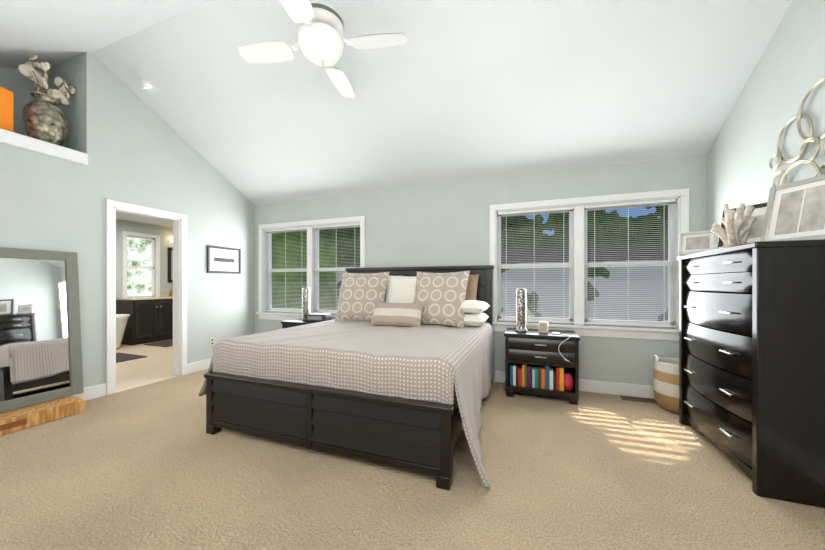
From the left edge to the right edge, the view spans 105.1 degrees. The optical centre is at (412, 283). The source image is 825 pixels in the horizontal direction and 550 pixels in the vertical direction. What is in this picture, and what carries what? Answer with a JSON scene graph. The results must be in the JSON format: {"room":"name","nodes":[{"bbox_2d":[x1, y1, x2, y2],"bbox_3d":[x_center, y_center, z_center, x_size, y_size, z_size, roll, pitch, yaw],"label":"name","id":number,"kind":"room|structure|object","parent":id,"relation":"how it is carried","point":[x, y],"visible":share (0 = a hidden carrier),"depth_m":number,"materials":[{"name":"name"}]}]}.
{"room":"bedroom","nodes":[
{"label":"bedroom","id":0,"kind":"room"},
{"bbox_2d":[0,55,79,151],"bbox_3d":[-4.195,-1.728,2.298,0.830,1.456,2.550,0,0,21],"label":"wall","id":1,"kind":"structure","parent":0,"point":[18,84],"depth_m":3.29,"materials":[{"name":"paint"}]},
{"bbox_2d":[0,128,87,164],"bbox_3d":[-4.075,-1.245,2.189,0.830,0.110,2.430,0,0,21],"label":"ledge shelf","id":2,"kind":"object","parent":1,"relation":"attached to","point":[29,143],"visible":0.44,"depth_m":2.88,"materials":[{"name":"white paint"}]},
{"bbox_2d":[0,86,12,131],"bbox_3d":[-3.624,-1.502,2.751,0.140,0.400,0.140,0,0,1],"label":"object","id":3,"kind":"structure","parent":2,"relation":"on","point":[6,109],"depth_m":2.77,"materials":[{"name":"orange"}]},
{"bbox_2d":[18,55,75,145],"bbox_3d":[-3.559,-1.733,3.082,0.349,0.862,0.383,0,0,21],"label":"urn","id":4,"kind":"object","parent":2,"relation":"on","point":[44,118],"visible":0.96,"depth_m":3.00,"materials":[{"name":"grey ceramic"}]},
{"bbox_2d":[0,0,208,69],"bbox_3d":[-1.368,-1.764,1.192,6.900,1.484,2.470,0,0,21],"label":"ceiling","id":5,"kind":"structure","parent":0,"point":[52,33],"depth_m":2.65,"materials":[{"name":"paint"}]},
{"bbox_2d":[0,52,254,387],"bbox_3d":[-3.407,-0.613,3.043,0.120,3.586,4.500,0,0,21],"label":"wall","id":6,"kind":"structure","parent":0,"point":[137,149],"depth_m":3.43,"materials":[{"name":"paint"}]},
{"bbox_2d":[71,383,105,400],"bbox_3d":[-3.650,1.115,2.206,0.015,0.130,2.402,0,0,21],"label":"baseboard","id":7,"kind":"structure","parent":6,"relation":"attached to","point":[96,391],"depth_m":3.23,"materials":[{"name":"white wood"}]},
{"bbox_2d":[106,199,186,394],"bbox_3d":[-3.144,0.146,3.743,0.160,2.068,0.831,0,0,21],"label":"door frame","id":8,"kind":"structure","parent":6,"relation":"attached to","point":[179,220],"depth_m":3.82,"materials":[{"name":"white wood"}]},
{"bbox_2d":[187,358,211,373],"bbox_3d":[-2.749,1.115,4.604,0.015,0.130,1.057,0,0,21],"label":"baseboard","id":9,"kind":"structure","parent":6,"relation":"attached to","point":[204,364],"depth_m":4.25,"materials":[{"name":"white wood"}]},
{"bbox_2d":[210,337,214,345],"bbox_3d":[-2.812,0.823,4.441,0.008,0.115,0.075,0,0,21],"label":"electrical outlet plate","id":10,"kind":"object","parent":6,"relation":"attached to","point":[212,341],"visible":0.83,"depth_m":4.44,"materials":[{"name":"white plastic"}]},
{"bbox_2d":[207,245,240,273],"bbox_3d":[-2.739,-0.335,4.614,0.022,0.380,0.530,0,0,21],"label":"framed picture","id":11,"kind":"object","parent":6,"relation":"attached to","point":[223,260],"visible":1,"depth_m":4.60},
{"bbox_2d":[116,219,172,297],"bbox_3d":[-5.939,-0.070,5.971,0.120,2.500,4.640,0,0,21],"label":"wall","id":12,"kind":"structure","parent":0,"point":[165,233],"depth_m":6.81,"materials":[{"name":"paint"}]},
{"bbox_2d":[122,231,159,297],"bbox_3d":[-5.665,-0.315,6.600,0.150,1.450,0.710,0,0,21],"label":"window","id":13,"kind":"structure","parent":12,"relation":"in","point":[126,234],"depth_m":6.66,"materials":[{"name":"white wood"}]},
{"bbox_2d":[168,247,172,281],"bbox_3d":[-5.315,-0.410,7.409,0.032,0.780,0.770,0,0,21],"label":"bathroom mirror","id":14,"kind":"object","parent":12,"relation":"attached to","point":[170,264],"visible":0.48,"depth_m":7.08,"materials":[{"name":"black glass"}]},
{"bbox_2d":[116,211,172,227],"bbox_3d":[-4.348,-1.290,5.373,3.520,0.060,4.640,0,0,21],"label":"ceiling","id":15,"kind":"structure","parent":0,"point":[141,219],"depth_m":6.25,"materials":[{"name":"paint"}]},
{"bbox_2d":[0,368,824,549],"bbox_3d":[-0.540,1.230,2.046,5.950,0.100,4.650,0,0,21],"label":"floor","id":16,"kind":"structure","parent":0,"point":[153,466],"depth_m":1.81,"materials":[{"name":"beige carpet"}]},
{"bbox_2d":[0,396,84,435],"bbox_3d":[-3.389,1.120,2.348,0.343,0.120,1.310,0,0,21],"label":"step platform","id":17,"kind":"object","parent":16,"relation":"on","point":[15,420],"visible":0.88,"depth_m":2.65,"materials":[{"name":"brown wood"}]},
{"bbox_2d":[0,247,83,412],"bbox_3d":[-3.453,0.379,2.505,0.040,1.360,1.220,-5,-2,21],"label":"floor mirror","id":18,"kind":"object","parent":17,"relation":"on","point":[40,345],"visible":1,"depth_m":2.81,"materials":[{"name":"grey wood"}]},
{"bbox_2d":[281,318,332,328],"bbox_3d":[-1.396,0.850,4.415,0.704,0.660,0.467,0,0,21],"label":"nightstand","id":19,"kind":"object","parent":16,"relation":"on","point":[292,323],"visible":0.06,"depth_m":4.30,"materials":[{"name":"brown wood"}]},
{"bbox_2d":[301,287,309,319],"bbox_3d":[-1.502,0.289,4.474,0.135,0.460,0.135,0,0,21],"label":"mosaic vase","id":20,"kind":"object","parent":19,"relation":"on","point":[305,300],"visible":0.75,"depth_m":4.43,"materials":[{"name":"silver metal"}]},
{"bbox_2d":[304,313,330,321],"bbox_3d":[-1.298,0.469,4.333,0.300,0.100,0.202,0,0,7],"label":"box","id":21,"kind":"object","parent":19,"relation":"on","point":[315,317],"visible":0.85,"depth_m":4.24,"materials":[{"name":"grey plastic"}]},
{"bbox_2d":[199,265,493,489],"bbox_3d":[-0.297,0.485,3.113,2.310,1.390,2.122,0,0,21],"label":"bed","id":22,"kind":"object","parent":16,"relation":"on","point":[392,366],"visible":1,"depth_m":2.27,"materials":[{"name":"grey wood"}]},
{"bbox_2d":[449,311,489,326],"bbox_3d":[0.636,0.390,3.484,0.360,0.148,0.500,0,0,19],"label":"pillow","id":23,"kind":"object","parent":22,"relation":"on","point":[456,318],"depth_m":3.28,"materials":[{"name":"fabric"}]},
{"bbox_2d":[449,299,490,313],"bbox_3d":[0.639,0.255,3.477,0.350,0.138,0.480,2,1,23],"label":"pillow","id":24,"kind":"object","parent":22,"relation":"on","point":[457,306],"depth_m":3.30,"materials":[{"name":"fabric"}]},
{"bbox_2d":[504,328,579,404],"bbox_3d":[1.363,0.850,3.378,0.709,0.660,0.467,0,0,21],"label":"nightstand","id":25,"kind":"object","parent":16,"relation":"on","point":[536,363],"visible":1,"depth_m":3.20,"materials":[{"name":"brown wood"}]},
{"bbox_2d":[515,289,527,331],"bbox_3d":[1.180,0.289,3.424,0.135,0.460,0.135,0,0,21],"label":"table lamp","id":26,"kind":"object","parent":25,"relation":"on","point":[521,306],"visible":1,"depth_m":3.38,"materials":[{"name":"silver metal"}]},
{"bbox_2d":[510,360,573,391],"bbox_3d":[1.332,0.952,3.281,0.605,0.235,0.161,0,0,21],"label":"books","id":27,"kind":"object","parent":25,"relation":"on","point":[540,377],"depth_m":3.21,"materials":[{"name":"paper"}]},
{"bbox_2d":[539,321,547,332],"bbox_3d":[1.379,0.462,3.327,0.090,0.115,0.042,0,0,33],"label":"block","id":28,"kind":"object","parent":25,"relation":"on","point":[543,326],"visible":0.98,"depth_m":3.31,"materials":[{"name":"beige plastic"}]},
{"bbox_2d":[552,332,569,361],"bbox_3d":[1.491,0.637,3.180,0.153,0.257,0.198,0,0,21],"label":"cable","id":29,"kind":"object","parent":25,"relation":"on","point":[561,343],"visible":1,"depth_m":3.09,"materials":[{"name":"white plastic"}]},
{"bbox_2d":[619,395,657,403],"bbox_3d":[2.281,1.172,3.197,0.300,0.016,0.110,0,0,21],"label":"floor vent","id":30,"kind":"object","parent":16,"relation":"in","point":[639,399],"visible":0.85,"depth_m":3.18,"materials":[{"name":"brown metal"}]},
{"bbox_2d":[652,355,678,413],"bbox_3d":[2.498,0.931,2.950,0.410,0.498,0.410,0,0,21],"label":"woven basket","id":31,"kind":"object","parent":16,"relation":"on","point":[666,381],"visible":0.5,"depth_m":2.89,"materials":[{"name":"white wicker"}]},
{"bbox_2d":[677,239,824,507],"bbox_3d":[2.260,0.475,2.147,0.449,1.410,1.014,0,0,21],"label":"dresser","id":32,"kind":"object","parent":16,"relation":"on","point":[752,361],"visible":1,"depth_m":1.74,"materials":[{"name":"brown wood"}]},
{"bbox_2d":[678,230,717,255],"bbox_3d":[2.335,-0.328,2.583,0.094,0.190,0.240,0,0,-34],"label":"frame","id":33,"kind":"object","parent":32,"relation":"on","point":[696,242],"visible":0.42,"depth_m":2.57,"materials":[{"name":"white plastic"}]},
{"bbox_2d":[710,203,756,248],"bbox_3d":[2.204,-0.387,2.175,0.244,0.310,0.219,0,0,1],"label":"sculpture","id":34,"kind":"object","parent":32,"relation":"on","point":[738,231],"visible":0.85,"depth_m":2.13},
{"bbox_2d":[717,202,766,248],"bbox_3d":[2.437,-0.396,2.241,0.154,0.326,0.380,0,0,-15],"label":"frame","id":35,"kind":"object","parent":32,"relation":"on","point":[759,212],"visible":0.08,"depth_m":2.21,"materials":[{"name":"black plastic"}]},
{"bbox_2d":[760,174,824,240],"bbox_3d":[2.303,-0.420,1.782,0.174,0.375,0.460,0,0,-5],"label":"picture frame","id":36,"kind":"object","parent":32,"relation":"on","point":[795,210],"visible":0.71,"depth_m":1.86,"materials":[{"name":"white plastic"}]},
{"bbox_2d":[92,0,792,204],"bbox_3d":[-0.550,-1.843,3.369,6.900,1.327,2.180,0,0,21],"label":"ceiling","id":37,"kind":"structure","parent":0,"point":[452,91],"depth_m":2.97,"materials":[{"name":"paint"}]},
{"bbox_2d":[238,0,406,97],"bbox_3d":[-0.683,-1.941,2.361,0.982,0.742,0.982,0,0,-37],"label":"ceiling fan","id":38,"kind":"object","parent":37,"relation":"hanging from","point":[321,38],"visible":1,"depth_m":2.30,"materials":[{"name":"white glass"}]},
{"bbox_2d":[255,154,705,385],"bbox_3d":[0.196,-0.100,4.173,6.070,2.560,0.150,0,0,21],"label":"wall","id":39,"kind":"structure","parent":0,"point":[439,225],"depth_m":3.85,"materials":[{"name":"paint"}]},
{"bbox_2d":[256,216,364,319],"bbox_3d":[-1.546,-0.182,4.798,1.970,1.515,0.205,0,0,21],"label":"window","id":40,"kind":"structure","parent":39,"relation":"in","point":[263,313],"depth_m":4.81,"materials":[{"name":"white wood"}]},
{"bbox_2d":[265,223,359,313],"bbox_3d":[-1.546,-0.204,4.796,1.750,1.308,0.040,0,0,21],"label":"window blind","id":41,"kind":"object","parent":40,"relation":"attached to","point":[318,245],"visible":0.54,"depth_m":4.77,"materials":[{"name":"grey plastic"}]},
{"bbox_2d":[493,371,654,398],"bbox_3d":[0.152,1.115,4.101,5.800,0.130,0.015,0,0,21],"label":"baseboard","id":42,"kind":"structure","parent":39,"relation":"attached to","point":[585,385],"depth_m":3.35,"materials":[{"name":"white wood"}]},
{"bbox_2d":[490,188,688,340],"bbox_3d":[1.852,-0.182,3.521,1.970,1.515,0.205,0,0,21],"label":"window","id":43,"kind":"structure","parent":39,"relation":"in","point":[681,217],"depth_m":3.48,"materials":[{"name":"white wood"}]},
{"bbox_2d":[498,198,675,327],"bbox_3d":[1.851,-0.204,3.519,1.750,1.308,0.040,0,0,21],"label":"window blind","id":44,"kind":"object","parent":43,"relation":"attached to","point":[589,207],"visible":0.88,"depth_m":3.46,"materials":[{"name":"grey plastic"}]},
{"bbox_2d":[706,0,824,240],"bbox_3d":[2.148,-0.613,0.955,0.150,3.586,4.500,0,0,21],"label":"wall","id":45,"kind":"structure","parent":0,"point":[788,73],"depth_m":2.23,"materials":[{"name":"paint"}]},
{"bbox_2d":[769,77,824,186],"bbox_3d":[2.384,-0.765,1.871,0.030,0.841,0.771,0,0,21],"label":"wall art","id":46,"kind":"object","parent":45,"relation":"attached to","point":[808,140],"visible":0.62,"depth_m":1.96},
{"label":"outside","id":47,"kind":"structure","parent":0,"visible":0},
{"bbox_2d":[127,237,150,295],"bbox_3d":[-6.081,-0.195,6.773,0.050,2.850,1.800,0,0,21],"label":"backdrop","id":48,"kind":"structure","parent":47,"point":[138,279],"depth_m":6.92,"materials":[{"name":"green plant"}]},
{"bbox_2d":[272,229,336,309],"bbox_3d":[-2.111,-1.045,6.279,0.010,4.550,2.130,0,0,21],"label":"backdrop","id":49,"kind":"structure","parent":47,"point":[301,252],"depth_m":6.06,"materials":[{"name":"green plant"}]},
{"bbox_2d":[337,205,667,320],"bbox_3d":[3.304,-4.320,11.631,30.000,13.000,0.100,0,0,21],"label":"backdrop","id":50,"kind":"structure","parent":47,"point":[649,284],"depth_m":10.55,"materials":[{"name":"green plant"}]},
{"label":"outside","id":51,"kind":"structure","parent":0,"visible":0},
{"bbox_2d":[116,339,176,391],"bbox_3d":[-4.661,1.230,4.540,3.520,0.100,6.420,0,0,21],"label":"floor","id":52,"kind":"structure","parent":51,"point":[156,365],"depth_m":4.48,"materials":[{"name":"beige tile"}]},
{"bbox_2d":[116,314,130,348],"bbox_3d":[-5.613,0.877,5.133,0.830,0.605,1.702,0,0,21],"label":"freestanding bathtub","id":53,"kind":"object","parent":52,"relation":"on","point":[121,321],"visible":0.17,"depth_m":5.62,"materials":[{"name":"ceramic"}]},
{"bbox_2d":[116,353,147,362],"bbox_3d":[-4.748,1.173,4.776,0.750,0.014,0.900,0,0,21],"label":"area rug","id":54,"kind":"object","parent":52,"relation":"on","point":[121,357],"visible":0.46,"depth_m":5.00,"materials":[{"name":"grey fabric"}]},
{"bbox_2d":[116,299,172,344],"bbox_3d":[-5.186,0.750,6.901,0.616,0.860,1.830,0,0,21],"label":"bathroom vanity","id":55,"kind":"object","parent":52,"relation":"on","point":[150,319],"depth_m":6.16,"materials":[{"name":"wood"}]},
{"bbox_2d":[136,295,172,298],"bbox_3d":[-5.196,0.302,6.905,0.595,0.036,1.860,0,0,21],"label":"countertop","id":56,"kind":"structure","parent":55,"relation":"on","point":[162,296],"depth_m":6.38,"materials":[{"name":"beige stone"}]},
{"bbox_2d":[143,340,172,346],"bbox_3d":[-4.644,1.173,6.473,0.650,0.014,1.150,0,0,21],"label":"area rug","id":57,"kind":"object","parent":52,"relation":"on","point":[168,343],"visible":0.44,"depth_m":6.03,"materials":[{"name":"grey fabric"}]}
]}

